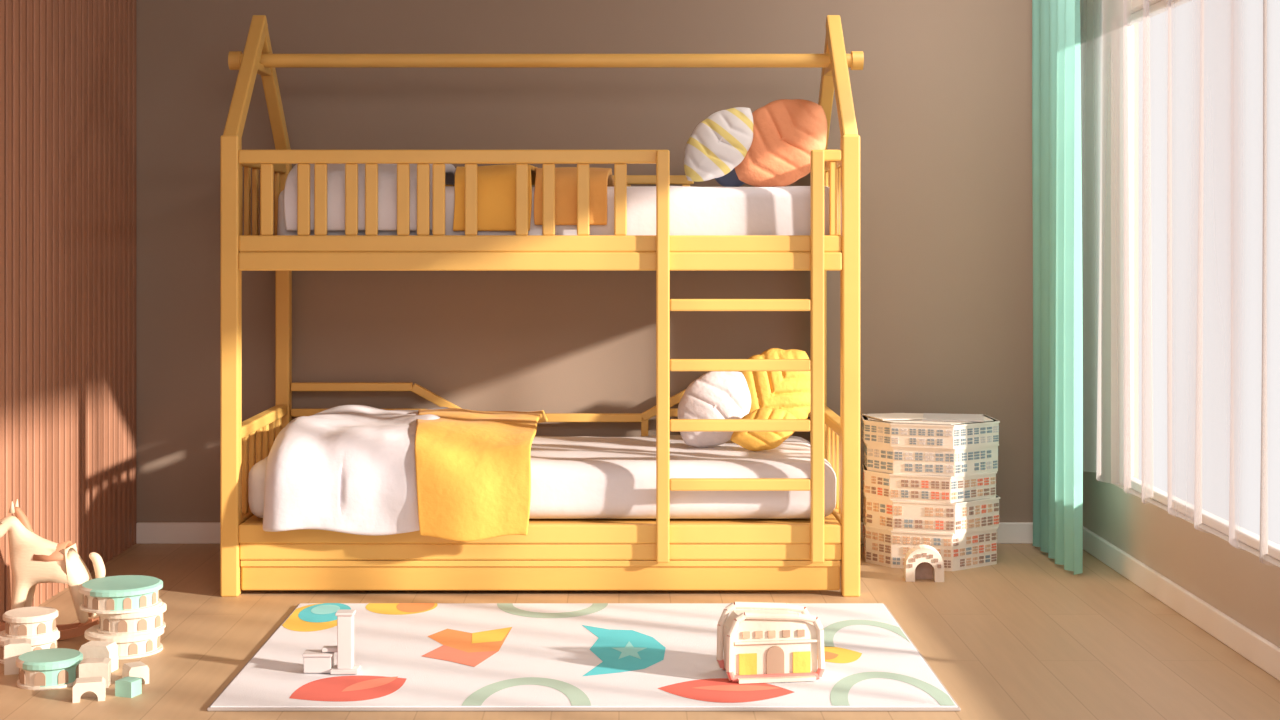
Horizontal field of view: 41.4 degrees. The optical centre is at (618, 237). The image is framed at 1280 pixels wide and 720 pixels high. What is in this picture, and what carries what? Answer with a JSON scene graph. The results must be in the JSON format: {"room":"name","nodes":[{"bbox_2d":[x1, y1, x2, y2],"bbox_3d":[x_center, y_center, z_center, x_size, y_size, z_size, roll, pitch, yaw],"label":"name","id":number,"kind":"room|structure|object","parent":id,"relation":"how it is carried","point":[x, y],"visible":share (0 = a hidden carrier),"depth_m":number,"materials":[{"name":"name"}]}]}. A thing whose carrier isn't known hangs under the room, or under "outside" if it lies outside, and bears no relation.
{"room":"bedroom","nodes":[
{"label":"bedroom","id":0,"kind":"room"},
{"bbox_2d":[136,0,1032,522],"bbox_3d":[-0.045,-0.103,6.700,3.890,2.600,0.100,0,0,0],"label":"wall","id":1,"kind":"structure","parent":0,"point":[942,93],"depth_m":6.65,"materials":[{"name":"brown paint"}]},
{"bbox_2d":[136,522,1032,543],"bbox_3d":[-0.045,1.156,6.641,3.690,0.082,0.018,0,0,0],"label":"baseboard","id":2,"kind":"structure","parent":1,"relation":"attached to","point":[146,532],"depth_m":6.63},
{"bbox_2d":[0,543,1279,719],"bbox_3d":[-0.045,1.247,3.075,3.890,0.100,7.350,0,0,0],"label":"floor","id":3,"kind":"structure","parent":0,"point":[1022,636],"depth_m":4.94,"materials":[{"name":"brown wood"}]},
{"bbox_2d":[4,638,30,674],"bbox_3d":[-1.660,1.155,4.680,0.086,0.084,0.080,0,0,0],"label":"block","id":4,"kind":"object","parent":3,"relation":"on","point":[13,648],"depth_m":4.65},
{"bbox_2d":[0,606,59,663],"bbox_3d":[-1.690,1.132,4.840,0.178,0.130,0.178,0,0,0],"label":"toy stacking tower","id":5,"kind":"object","parent":3,"relation":"on","point":[37,624],"visible":0.79,"depth_m":4.79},
{"bbox_2d":[16,648,82,689],"bbox_3d":[-1.535,1.161,4.570,0.172,0.072,0.172,0,0,0],"label":"house","id":6,"kind":"object","parent":3,"relation":"on","point":[52,668],"depth_m":4.51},
{"bbox_2d":[0,499,105,639],"bbox_3d":[-1.707,0.991,5.086,0.334,0.411,0.127,0,0,0],"label":"rocking horse","id":7,"kind":"object","parent":3,"relation":"on","point":[34,559],"visible":0.69,"depth_m":5.04},
{"bbox_2d":[73,676,105,702],"bbox_3d":[-1.375,1.172,4.400,0.080,0.050,0.055,0,0,-15],"label":"block","id":8,"kind":"object","parent":3,"relation":"on","point":[97,685],"visible":1,"depth_m":4.38,"materials":[{"name":"beige wood"}]},
{"bbox_2d":[79,658,110,687],"bbox_3d":[-1.400,1.163,4.530,0.082,0.068,0.065,0,0,0],"label":"block","id":9,"kind":"object","parent":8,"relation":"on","point":[89,667],"depth_m":4.51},
{"bbox_2d":[79,641,117,672],"bbox_3d":[-1.440,1.159,4.690,0.098,0.075,0.070,0,0,0],"label":"block","id":10,"kind":"object","parent":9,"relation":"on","point":[91,649],"depth_m":4.67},
{"bbox_2d":[79,575,166,659],"bbox_3d":[-1.439,1.099,4.920,0.246,0.197,0.235,0,0,0],"label":"tower","id":11,"kind":"object","parent":3,"relation":"on","point":[130,609],"visible":0.97,"depth_m":4.84,"materials":[{"name":"beige wood"}]},
{"bbox_2d":[115,676,141,697],"bbox_3d":[-1.285,1.176,4.440,0.050,0.042,0.045,0,0,20],"label":"block","id":12,"kind":"object","parent":3,"relation":"on","point":[128,687],"visible":1,"depth_m":4.42,"materials":[{"name":"teal paint"}]},
{"bbox_2d":[122,661,148,683],"bbox_3d":[-1.300,1.172,4.560,0.055,0.050,0.055,0,0,-35],"label":"block","id":13,"kind":"object","parent":3,"relation":"on","point":[139,669],"visible":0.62,"depth_m":4.54,"materials":[{"name":"beige wood"}]},
{"bbox_2d":[220,135,241,596],"bbox_3d":[-1.300,0.427,5.680,0.060,1.540,0.060,0,0,0],"label":"post","id":14,"kind":"object","parent":3,"relation":"on","point":[230,145],"visible":1,"depth_m":5.65,"materials":[{"name":"yellow wood"}]},
{"bbox_2d":[223,15,267,137],"bbox_3d":[-1.300,-0.555,5.912,0.050,0.500,0.500,0,0,0],"label":"roof","id":15,"kind":"structure","parent":14,"relation":"on","point":[235,123],"depth_m":5.88,"materials":[{"name":"yellow wood"}]},
{"bbox_2d":[242,508,253,522],"bbox_3d":[-1.300,1.007,6.125,0.040,0.100,0.830,0,0,0],"label":"rail","id":16,"kind":"object","parent":14,"relation":"attached to","point":[249,514],"visible":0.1,"depth_m":5.86,"materials":[{"name":"yellow wood"}]},
{"bbox_2d":[242,435,248,513],"bbox_3d":[-1.300,0.820,5.895,0.018,0.275,0.036,0,0,0],"label":"lower end slat","id":17,"kind":"object","parent":16,"relation":"on","point":[245,441],"visible":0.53,"depth_m":5.88,"materials":[{"name":"yellow wood"}]},
{"bbox_2d":[249,431,255,507],"bbox_3d":[-1.300,0.820,6.010,0.018,0.275,0.036,0,0,0],"label":"lower end slat","id":18,"kind":"object","parent":16,"relation":"on","point":[252,437],"visible":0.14,"depth_m":5.99,"materials":[{"name":"yellow wood"}]},
{"bbox_2d":[256,427,262,462],"bbox_3d":[-1.300,0.820,6.125,0.018,0.275,0.036,0,0,0],"label":"lower end slat","id":19,"kind":"object","parent":16,"relation":"on","point":[259,433],"visible":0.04,"depth_m":6.11,"materials":[{"name":"yellow wood"}]},
{"bbox_2d":[242,405,286,437],"bbox_3d":[-1.300,0.662,6.125,0.044,0.040,0.830,0,0,0],"label":"bed rail","id":20,"kind":"object","parent":14,"relation":"attached to","point":[274,413],"visible":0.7,"depth_m":6.12,"materials":[{"name":"yellow wood"}]},
{"bbox_2d":[239,150,656,163],"bbox_3d":[-0.551,-0.272,5.674,1.437,0.046,0.040,0,0,0],"label":"guard","id":21,"kind":"object","parent":14,"relation":"attached to","point":[245,156],"visible":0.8,"depth_m":5.65,"materials":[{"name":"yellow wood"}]},
{"bbox_2d":[239,252,841,270],"bbox_3d":[-0.263,0.078,5.676,2.015,0.062,0.048,0,0,0],"label":"board","id":22,"kind":"object","parent":14,"relation":"attached to","point":[248,261],"visible":1,"depth_m":5.65,"materials":[{"name":"yellow wood"}]},
{"bbox_2d":[656,150,669,562],"bbox_3d":[0.146,0.393,5.638,0.044,1.372,0.032,0,0,0],"label":"stile","id":23,"kind":"object","parent":22,"relation":"attached to","point":[662,156],"visible":1,"depth_m":5.62,"materials":[{"name":"yellow wood"}]},
{"bbox_2d":[670,419,810,431],"bbox_3d":[0.403,0.623,5.638,0.470,0.040,0.026,0,0,0],"label":"rung","id":24,"kind":"object","parent":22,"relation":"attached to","point":[676,425],"visible":1,"depth_m":5.62,"materials":[{"name":"yellow wood"}]},
{"bbox_2d":[670,478,810,490],"bbox_3d":[0.403,0.820,5.638,0.470,0.040,0.026,0,0,0],"label":"rung","id":25,"kind":"object","parent":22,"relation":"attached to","point":[676,484],"visible":1,"depth_m":5.62,"materials":[{"name":"yellow wood"}]},
{"bbox_2d":[670,299,810,310],"bbox_3d":[0.403,0.223,5.638,0.470,0.040,0.026,0,0,0],"label":"rung","id":26,"kind":"object","parent":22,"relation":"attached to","point":[675,304],"visible":1,"depth_m":5.62,"materials":[{"name":"yellow wood"}]},
{"bbox_2d":[670,359,810,370],"bbox_3d":[0.403,0.423,5.638,0.470,0.040,0.026,0,0,0],"label":"rung","id":27,"kind":"object","parent":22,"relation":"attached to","point":[675,364],"visible":1,"depth_m":5.62,"materials":[{"name":"yellow wood"}]},
{"bbox_2d":[810,150,823,562],"bbox_3d":[0.660,0.393,5.638,0.044,1.372,0.032,0,0,0],"label":"stile","id":28,"kind":"object","parent":22,"relation":"attached to","point":[816,156],"visible":1,"depth_m":5.62,"materials":[{"name":"yellow wood"}]},
{"bbox_2d":[239,235,841,251],"bbox_3d":[-0.263,0.019,5.676,2.015,0.056,0.037,0,0,0],"label":"rail","id":29,"kind":"object","parent":14,"relation":"attached to","point":[247,243],"visible":1,"depth_m":5.66,"materials":[{"name":"yellow wood"}]},
{"bbox_2d":[261,164,273,234],"bbox_3d":[-1.178,-0.129,5.674,0.042,0.240,0.020,0,0,0],"label":"upper slat","id":30,"kind":"object","parent":29,"relation":"on","point":[267,170],"visible":1,"depth_m":5.66,"materials":[{"name":"yellow wood"}]},
{"bbox_2d":[297,164,309,234],"bbox_3d":[-1.055,-0.129,5.674,0.042,0.240,0.020,0,0,0],"label":"upper slat","id":31,"kind":"object","parent":29,"relation":"on","point":[303,170],"visible":1,"depth_m":5.66,"materials":[{"name":"yellow wood"}]},
{"bbox_2d":[314,164,326,234],"bbox_3d":[-0.998,-0.129,5.674,0.042,0.240,0.020,0,0,0],"label":"upper slat","id":32,"kind":"object","parent":29,"relation":"on","point":[320,170],"visible":1,"depth_m":5.66,"materials":[{"name":"yellow wood"}]},
{"bbox_2d":[345,164,357,234],"bbox_3d":[-0.895,-0.129,5.674,0.042,0.240,0.020,0,0,0],"label":"upper slat","id":33,"kind":"object","parent":29,"relation":"on","point":[351,170],"visible":1,"depth_m":5.66,"materials":[{"name":"yellow wood"}]},
{"bbox_2d":[365,164,377,234],"bbox_3d":[-0.828,-0.129,5.674,0.042,0.240,0.020,0,0,0],"label":"upper slat","id":34,"kind":"object","parent":29,"relation":"on","point":[371,170],"visible":1,"depth_m":5.66,"materials":[{"name":"yellow wood"}]},
{"bbox_2d":[397,164,409,234],"bbox_3d":[-0.722,-0.129,5.674,0.042,0.240,0.020,0,0,0],"label":"upper slat","id":35,"kind":"object","parent":29,"relation":"on","point":[403,170],"visible":1,"depth_m":5.66,"materials":[{"name":"yellow wood"}]},
{"bbox_2d":[417,164,429,234],"bbox_3d":[-0.655,-0.129,5.674,0.042,0.240,0.020,0,0,0],"label":"upper slat","id":36,"kind":"object","parent":29,"relation":"on","point":[423,170],"visible":1,"depth_m":5.66,"materials":[{"name":"yellow wood"}]},
{"bbox_2d":[432,164,444,234],"bbox_3d":[-0.603,-0.129,5.674,0.042,0.240,0.020,0,0,0],"label":"upper slat","id":37,"kind":"object","parent":29,"relation":"on","point":[438,170],"visible":1,"depth_m":5.66,"materials":[{"name":"yellow wood"}]},
{"bbox_2d":[465,164,477,234],"bbox_3d":[-0.495,-0.129,5.674,0.042,0.240,0.020,0,0,0],"label":"upper slat","id":38,"kind":"object","parent":29,"relation":"on","point":[471,170],"visible":1,"depth_m":5.66,"materials":[{"name":"yellow wood"}]},
{"bbox_2d":[516,164,527,234],"bbox_3d":[-0.325,-0.129,5.674,0.042,0.240,0.020,0,0,0],"label":"upper slat","id":39,"kind":"object","parent":29,"relation":"on","point":[521,169],"visible":1,"depth_m":5.66,"materials":[{"name":"yellow wood"}]},
{"bbox_2d":[542,164,554,234],"bbox_3d":[-0.235,-0.129,5.674,0.042,0.240,0.020,0,0,0],"label":"upper slat","id":40,"kind":"object","parent":29,"relation":"on","point":[548,170],"visible":1,"depth_m":5.66,"materials":[{"name":"yellow wood"}]},
{"bbox_2d":[577,164,588,234],"bbox_3d":[-0.120,-0.129,5.674,0.042,0.240,0.020,0,0,0],"label":"upper slat","id":41,"kind":"object","parent":29,"relation":"on","point":[582,169],"visible":1,"depth_m":5.66,"materials":[{"name":"yellow wood"}]},
{"bbox_2d":[614,164,626,234],"bbox_3d":[0.005,-0.129,5.674,0.042,0.240,0.020,0,0,0],"label":"upper slat","id":42,"kind":"object","parent":29,"relation":"on","point":[620,170],"visible":1,"depth_m":5.66,"materials":[{"name":"yellow wood"}]},
{"bbox_2d":[829,161,836,234],"bbox_3d":[0.717,-0.133,5.674,0.023,0.248,0.020,0,0,0],"label":"upper slat end","id":43,"kind":"object","parent":29,"relation":"on","point":[832,164],"visible":1,"depth_m":5.66,"materials":[{"name":"yellow wood"}]},
{"bbox_2d":[239,544,841,559],"bbox_3d":[-0.263,1.049,5.679,2.015,0.056,0.031,0,0,0],"label":"board","id":44,"kind":"object","parent":14,"relation":"attached to","point":[246,551],"visible":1,"depth_m":5.66,"materials":[{"name":"yellow wood"}]},
{"bbox_2d":[239,523,841,543],"bbox_3d":[-0.263,0.989,5.676,2.015,0.064,0.039,0,0,0],"label":"rail","id":45,"kind":"object","parent":14,"relation":"attached to","point":[249,533],"visible":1,"depth_m":5.66,"materials":[{"name":"yellow wood"}]},
{"bbox_3d":[-1.300,0.049,6.125,0.040,0.116,0.830,0,0,0],"label":"rail","id":46,"kind":"object","parent":14,"relation":"attached to","visible":0},
{"bbox_2d":[244,167,250,234],"bbox_3d":[-1.300,-0.129,5.930,0.018,0.240,0.036,0,0,0],"label":"upper end slat","id":47,"kind":"object","parent":46,"relation":"on","point":[247,170],"visible":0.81,"depth_m":5.91,"materials":[{"name":"yellow wood"}]},
{"bbox_2d":[252,168,258,234],"bbox_3d":[-1.300,-0.129,6.060,0.018,0.240,0.036,0,0,0],"label":"upper end slat","id":48,"kind":"object","parent":46,"relation":"on","point":[255,171],"visible":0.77,"depth_m":6.04,"materials":[{"name":"yellow wood"}]},
{"bbox_2d":[274,172,279,234],"bbox_3d":[-1.300,-0.129,6.450,0.018,0.240,0.036,0,0,0],"label":"upper end slat","id":49,"kind":"object","parent":46,"relation":"on","point":[276,174],"visible":0.6,"depth_m":6.43,"materials":[{"name":"yellow wood"}]},
{"bbox_2d":[275,164,291,428],"bbox_3d":[-1.300,0.427,6.570,0.054,1.540,0.060,0,0,0],"label":"post","id":50,"kind":"object","parent":3,"relation":"on","point":[283,279],"visible":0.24,"depth_m":6.54,"materials":[{"name":"yellow wood"}]},
{"bbox_2d":[261,26,290,149],"bbox_3d":[-1.298,-0.540,6.348,0.048,0.467,0.476,0,0,0],"label":"roof","id":51,"kind":"structure","parent":50,"relation":"on","point":[270,83],"depth_m":6.36,"materials":[{"name":"yellow wood"}]},
{"bbox_2d":[257,63,271,75],"bbox_3d":[-1.300,-0.612,6.125,0.040,0.027,0.300,0,0,0],"label":"tie","id":52,"kind":"object","parent":51,"relation":"attached to","point":[262,70],"visible":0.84,"depth_m":6.14,"materials":[{"name":"yellow wood"}]},
{"bbox_2d":[228,51,863,69],"bbox_3d":[-0.263,-0.641,6.125,2.285,0.068,0.068,0,0,0],"label":"pole","id":53,"kind":"object","parent":52,"relation":"on","point":[855,60],"visible":0.95,"depth_m":6.10,"materials":[{"name":"yellow wood"}]},
{"bbox_2d":[291,382,412,390],"bbox_3d":[-1.035,0.577,6.574,0.470,0.032,0.034,0,0,0],"label":"guard","id":54,"kind":"object","parent":50,"relation":"attached to","point":[295,386],"visible":1,"depth_m":6.56,"materials":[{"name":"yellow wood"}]},
{"bbox_2d":[291,408,428,416],"bbox_3d":[-0.965,0.677,6.574,0.610,0.030,0.024,0,0,0],"label":"bed rail","id":55,"kind":"object","parent":50,"relation":"attached to","point":[295,412],"visible":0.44,"depth_m":6.56,"materials":[{"name":"yellow wood"}]},
{"bbox_2d":[613,175,693,183],"bbox_3d":[-0.490,-0.226,6.576,1.560,0.035,0.032,0,0,0],"label":"guard","id":56,"kind":"object","parent":50,"relation":"attached to","point":[631,179],"visible":0.2,"depth_m":6.56,"materials":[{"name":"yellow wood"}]},
{"bbox_3d":[-0.262,1.007,6.573,2.015,0.100,0.037,0,0,0],"label":"rail","id":57,"kind":"object","parent":50,"relation":"attached to","visible":0},
{"bbox_2d":[244,513,838,522],"bbox_3d":[-0.263,0.972,6.125,2.015,0.020,0.860,0,0,0],"label":"base","id":58,"kind":"object","parent":57,"relation":"attached to","point":[830,518],"visible":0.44,"depth_m":5.77,"materials":[{"name":"yellow wood"}]},
{"bbox_2d":[248,435,835,518],"bbox_3d":[-0.262,0.853,6.125,2.009,0.202,0.849,0,0,0],"label":"mattress","id":59,"kind":"object","parent":58,"relation":"on","point":[577,477],"visible":0.39,"depth_m":5.72,"materials":[{"name":"white fabric"}]},
{"bbox_2d":[263,405,447,535],"bbox_3d":[-0.888,0.802,6.029,0.597,0.356,0.985,0,0,0],"label":"duvet","id":60,"kind":"object","parent":59,"relation":"on","point":[350,469],"visible":0.92,"depth_m":5.58,"materials":[{"name":"white fabric"}]},
{"bbox_2d":[415,408,547,541],"bbox_3d":[-0.521,0.810,5.993,0.500,0.365,0.947,0,0,0],"label":"throw blanket","id":61,"kind":"object","parent":60,"relation":"on","point":[473,467],"visible":0.96,"depth_m":5.56,"materials":[{"name":"yellow fabric"}]},
{"bbox_2d":[678,371,750,447],"bbox_3d":[0.346,0.618,6.140,0.267,0.274,0.114,0,0,-7],"label":"pillow","id":62,"kind":"object","parent":59,"relation":"on","point":[715,394],"visible":0.87,"depth_m":6.11,"materials":[{"name":"fabric"}]},
{"bbox_2d":[730,408,796,450],"bbox_3d":[0.513,0.679,6.019,0.238,0.150,0.091,0,0,-10],"label":"pillow","id":63,"kind":"object","parent":59,"relation":"on","point":[752,441],"visible":0.57,"depth_m":5.99,"materials":[{"name":"fabric"}]},
{"bbox_2d":[738,348,809,434],"bbox_3d":[0.565,0.586,6.291,0.343,0.350,0.130,0,0,-8],"label":"pillow","id":64,"kind":"object","parent":59,"relation":"on","point":[789,391],"visible":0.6,"depth_m":6.26,"materials":[{"name":"fabric"}]},
{"bbox_2d":[641,419,647,435],"bbox_3d":[0.100,0.827,6.574,0.028,0.260,0.020,0,0,0],"label":"stub","id":65,"kind":"object","parent":57,"relation":"on","point":[644,424],"visible":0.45,"depth_m":6.56,"materials":[{"name":"yellow wood"}]},
{"bbox_2d":[545,413,641,421],"bbox_3d":[-0.245,0.697,6.574,0.670,0.032,0.034,0,0,0],"label":"guard","id":66,"kind":"object","parent":65,"relation":"attached to","point":[552,417],"visible":0.56,"depth_m":6.56,"materials":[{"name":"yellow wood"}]},
{"bbox_2d":[641,389,685,420],"bbox_3d":[0.200,0.637,6.574,0.232,0.145,0.034,0,0,0],"label":"guard","id":67,"kind":"object","parent":65,"relation":"attached to","point":[676,398],"visible":0.51,"depth_m":6.56,"materials":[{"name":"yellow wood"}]},
{"bbox_3d":[-0.600,0.827,6.574,0.028,0.260,0.020,0,0,0],"label":"stub","id":68,"kind":"object","parent":57,"relation":"on","visible":0},
{"bbox_2d":[411,383,461,408],"bbox_3d":[-0.690,0.637,6.574,0.232,0.145,0.034,0,0,0],"label":"guard","id":69,"kind":"object","parent":68,"relation":"attached to","point":[417,389],"visible":0.56,"depth_m":6.56,"materials":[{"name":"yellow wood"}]},
{"bbox_3d":[-0.262,0.049,6.573,2.015,0.116,0.037,0,0,0],"label":"rail","id":70,"kind":"object","parent":50,"relation":"attached to","visible":0},
{"bbox_3d":[-0.262,0.045,6.127,2.015,0.025,0.855,0,0,0],"label":"base","id":71,"kind":"object","parent":70,"relation":"attached to","visible":0},
{"bbox_2d":[277,186,829,234],"bbox_3d":[-0.212,-0.076,6.130,1.901,0.210,0.819,0,0,0],"label":"mattress","id":72,"kind":"object","parent":71,"relation":"on","point":[785,210],"visible":0.21,"depth_m":5.73,"materials":[{"name":"white fabric"}]},
{"bbox_2d":[284,164,455,230],"bbox_3d":[-0.862,-0.149,6.086,0.539,0.251,0.798,0,0,0],"label":"duvet","id":73,"kind":"object","parent":72,"relation":"on","point":[387,173],"visible":0.48,"depth_m":5.70,"materials":[{"name":"white fabric"}]},
{"bbox_2d":[453,164,536,230],"bbox_3d":[-0.428,-0.143,6.089,0.270,0.239,0.787,0,0,0],"label":"throw blanket","id":74,"kind":"object","parent":72,"relation":"on","point":[496,183],"visible":0.68,"depth_m":5.71,"materials":[{"name":"yellow fabric"}]},
{"bbox_2d":[534,167,613,224],"bbox_3d":[-0.158,-0.148,6.091,0.280,0.208,0.788,0,0,0],"label":"throw blanket","id":75,"kind":"object","parent":72,"relation":"on","point":[600,179],"visible":0.73,"depth_m":5.71,"materials":[{"name":"orange fabric"}]},
{"bbox_2d":[684,107,753,181],"bbox_3d":[0.358,-0.336,6.071,0.254,0.270,0.108,0,0,-8],"label":"striped pillow","id":76,"kind":"object","parent":72,"relation":"on","point":[718,144],"visible":1,"depth_m":6.03,"materials":[{"name":"fabric"}]},
{"bbox_2d":[715,168,744,186],"bbox_3d":[0.420,-0.258,6.320,0.149,0.144,0.092,0,0,5],"label":"pillow","id":77,"kind":"object","parent":72,"relation":"on","point":[730,179],"visible":0.23,"depth_m":6.28,"materials":[{"name":"fabric"}]},
{"bbox_2d":[735,99,826,186],"bbox_3d":[0.588,-0.345,6.170,0.346,0.326,0.138,0,0,-9],"label":"pillow","id":78,"kind":"object","parent":72,"relation":"on","point":[785,131],"visible":0.93,"depth_m":6.12,"materials":[{"name":"fabric"}]},
{"bbox_2d":[241,560,840,589],"bbox_3d":[-0.263,1.130,5.684,2.007,0.102,0.032,0,0,0],"label":"drawer","id":79,"kind":"object","parent":3,"relation":"on","point":[252,578],"depth_m":5.68,"materials":[{"name":"yellow wood"}]},
{"bbox_2d":[207,603,960,710],"bbox_3d":[-0.089,1.190,4.895,1.906,0.013,1.224,0,0,0],"label":"patterned rug","id":80,"kind":"object","parent":3,"relation":"on","point":[410,656],"visible":0.95,"depth_m":4.72,"materials":[{"name":"fabric"}]},
{"bbox_2d":[302,610,360,673],"bbox_3d":[-0.784,1.100,4.624,0.154,0.165,0.068,0,0,0],"label":"tower","id":81,"kind":"object","parent":80,"relation":"on","point":[315,661],"visible":1,"depth_m":4.60,"materials":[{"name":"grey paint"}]},
{"bbox_2d":[716,602,824,683],"bbox_3d":[0.411,1.091,4.592,0.271,0.187,0.163,0,0,-8],"label":"house","id":82,"kind":"object","parent":80,"relation":"on","point":[777,644],"visible":1,"depth_m":4.54,"materials":[{"name":"plastic"}]},
{"bbox_2d":[824,271,826,405],"bbox_3d":[0.775,0.427,6.570,0.054,1.540,0.060,0,0,0],"label":"post","id":83,"kind":"object","parent":3,"relation":"on","point":[825,272],"visible":0.08,"depth_m":6.54,"materials":[{"name":"yellow wood"}]},
{"bbox_2d":[818,34,833,149],"bbox_3d":[0.777,-0.540,6.348,0.048,0.467,0.476,0,0,0],"label":"roof","id":84,"kind":"structure","parent":83,"relation":"on","point":[826,93],"depth_m":6.32,"materials":[{"name":"yellow wood"}]},
{"bbox_2d":[824,135,859,596],"bbox_3d":[0.733,0.427,5.680,0.145,1.540,0.060,0,0,0],"label":"post","id":85,"kind":"object","parent":3,"relation":"on","point":[849,144],"depth_m":5.65,"materials":[{"name":"yellow wood"}]},
{"bbox_2d":[824,405,839,436],"bbox_3d":[0.775,0.662,6.125,0.044,0.040,0.830,0,0,0],"label":"bed rail","id":86,"kind":"object","parent":85,"relation":"attached to","point":[831,419],"visible":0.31,"depth_m":6.06,"materials":[{"name":"yellow wood"}]},
{"bbox_2d":[832,508,839,522],"bbox_3d":[0.775,1.007,6.125,0.040,0.100,0.830,0,0,0],"label":"rail","id":87,"kind":"object","parent":85,"relation":"attached to","point":[835,512],"visible":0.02,"depth_m":5.91,"materials":[{"name":"yellow wood"}]},
{"bbox_2d":[835,433,838,508],"bbox_3d":[0.775,0.820,6.010,0.018,0.275,0.036,0,0,0],"label":"lower end slat","id":88,"kind":"object","parent":87,"relation":"on","point":[836,435],"visible":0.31,"depth_m":5.99,"materials":[{"name":"yellow wood"}]},
{"bbox_2d":[825,15,857,135],"bbox_3d":[0.775,-0.555,5.912,0.050,0.500,0.500,0,0,0],"label":"roof","id":89,"kind":"structure","parent":85,"relation":"on","point":[846,117],"depth_m":5.88,"materials":[{"name":"yellow wood"}]},
{"bbox_3d":[0.775,0.049,6.125,0.040,0.116,0.830,0,0,0],"label":"rail","id":90,"kind":"object","parent":85,"relation":"attached to","visible":0},
{"bbox_2d":[837,167,839,234],"bbox_3d":[0.775,-0.129,5.930,0.018,0.240,0.036,0,0,0],"label":"upper end slat","id":91,"kind":"object","parent":90,"relation":"on","point":[838,168],"visible":0.4,"depth_m":5.92,"materials":[{"name":"yellow wood"}]},
{"bbox_2d":[904,544,943,581],"bbox_3d":[1.068,1.139,5.935,0.132,0.117,0.080,0,0,5],"label":"arch","id":92,"kind":"object","parent":3,"relation":"on","point":[922,561],"visible":1,"depth_m":5.90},
{"bbox_2d":[861,413,999,570],"bbox_3d":[1.152,0.929,6.290,0.498,0.535,0.424,0,0,0],"label":"apartment building","id":93,"kind":"object","parent":3,"relation":"on","point":[929,479],"visible":0.98,"depth_m":6.14,"materials":[{"name":"cardboard"}]},
{"bbox_2d":[1096,0,1105,480],"bbox_3d":[1.710,0.007,5.887,0.072,1.679,0.110,0,0,0],"label":"vertical blind slat","id":94,"kind":"object","parent":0,"point":[1100,4],"depth_m":5.95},
{"bbox_2d":[1080,18,1137,482],"bbox_3d":[1.850,0.047,6.425,0.100,1.700,0.450,0,0,0],"label":"vertical blind slats","id":95,"kind":"object","parent":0,"point":[1110,298],"visible":0.5,"depth_m":6.26,"materials":[{"name":"fabric"}]},
{"bbox_2d":[1080,0,1161,31],"bbox_3d":[1.850,-1.103,3.025,0.100,0.600,7.250,0,0,0],"label":"wall","id":96,"kind":"structure","parent":0,"point":[1133,6],"depth_m":6.24,"materials":[{"name":"paint"}]},
{"bbox_3d":[1.700,-1.098,4.160,0.200,0.024,4.920,0,0,0],"label":"curtain rod","id":97,"kind":"object","parent":96,"relation":"attached to","visible":0},
{"bbox_2d":[1032,0,1082,574],"bbox_3d":[1.614,0.051,6.265,0.056,2.268,0.630,0,0,0],"label":"curtain","id":98,"kind":"object","parent":97,"relation":"hanging from","point":[1056,44],"visible":1,"depth_m":6.16,"materials":[{"name":"fabric"}]},
{"bbox_2d":[1117,0,1130,492],"bbox_3d":[1.710,0.022,5.620,0.072,1.639,0.145,0,0,0],"label":"vertical blind slat","id":99,"kind":"object","parent":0,"point":[1122,32],"depth_m":5.72,"materials":[{"name":"fabric"}]},
{"bbox_2d":[1142,0,1152,502],"bbox_3d":[1.710,0.043,5.369,0.072,1.602,0.102,0,0,0],"label":"vertical blind slat","id":100,"kind":"object","parent":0,"point":[1147,389],"depth_m":5.50,"materials":[{"name":"fabric"}]},
{"bbox_2d":[1167,0,1171,514],"bbox_3d":[1.710,0.058,5.154,0.072,1.563,0.037,0,0,0],"label":"vertical blind slat","id":101,"kind":"object","parent":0,"point":[1169,114],"depth_m":5.19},
{"bbox_2d":[1083,469,1279,647],"bbox_3d":[1.850,1.047,3.025,0.100,0.300,7.250,0,0,0],"label":"wall","id":102,"kind":"structure","parent":0,"point":[1202,560],"depth_m":5.34,"materials":[{"name":"paint"}]},
{"bbox_2d":[1120,0,1191,476],"bbox_3d":[1.850,0.032,4.100,0.040,1.670,4.200,0,0,0],"label":"window","id":103,"kind":"structure","parent":102,"relation":"in","point":[1157,8],"depth_m":6.15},
{"bbox_2d":[1083,526,1279,680],"bbox_3d":[1.791,1.156,3.016,0.018,0.082,7.232,0,0,0],"label":"baseboard","id":104,"kind":"structure","parent":102,"relation":"attached to","point":[1264,654],"depth_m":5.29,"materials":[{"name":"wood"}]},
{"bbox_2d":[1120,475,1279,560],"bbox_3d":[1.850,0.882,4.100,0.040,0.030,4.200,0,0,0],"label":"frame","id":105,"kind":"object","parent":102,"relation":"on","point":[1213,521],"visible":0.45,"depth_m":5.25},
{"bbox_2d":[1192,0,1204,528],"bbox_3d":[1.710,0.078,4.897,0.072,1.532,0.101,0,0,0],"label":"vertical blind slat","id":106,"kind":"object","parent":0,"point":[1200,4],"depth_m":4.99,"materials":[{"name":"fabric"}]},
{"bbox_2d":[1226,0,1240,547],"bbox_3d":[1.710,0.093,4.618,0.072,1.495,0.105,0,0,0],"label":"vertical blind slat","id":107,"kind":"object","parent":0,"point":[1233,90],"depth_m":4.67,"materials":[{"name":"fabric"}]},
{"bbox_2d":[1259,0,1267,562],"bbox_3d":[1.710,0.114,4.403,0.072,1.462,0.055,0,0,0],"label":"vertical blind slat","id":108,"kind":"object","parent":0,"point":[1263,486],"depth_m":4.43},
{"bbox_3d":[-1.949,-0.103,3.025,0.082,2.600,7.250,0,0,0],"label":"panel","id":109,"kind":"object","parent":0,"visible":0},
{"bbox_2d":[0,0,135,620],"bbox_3d":[-1.899,-0.103,3.055,0.018,2.600,7.172,0,0,0],"label":"slats","id":110,"kind":"structure","parent":109,"relation":"attached to","point":[68,67],"depth_m":5.86,"materials":[{"name":"brown wood"}]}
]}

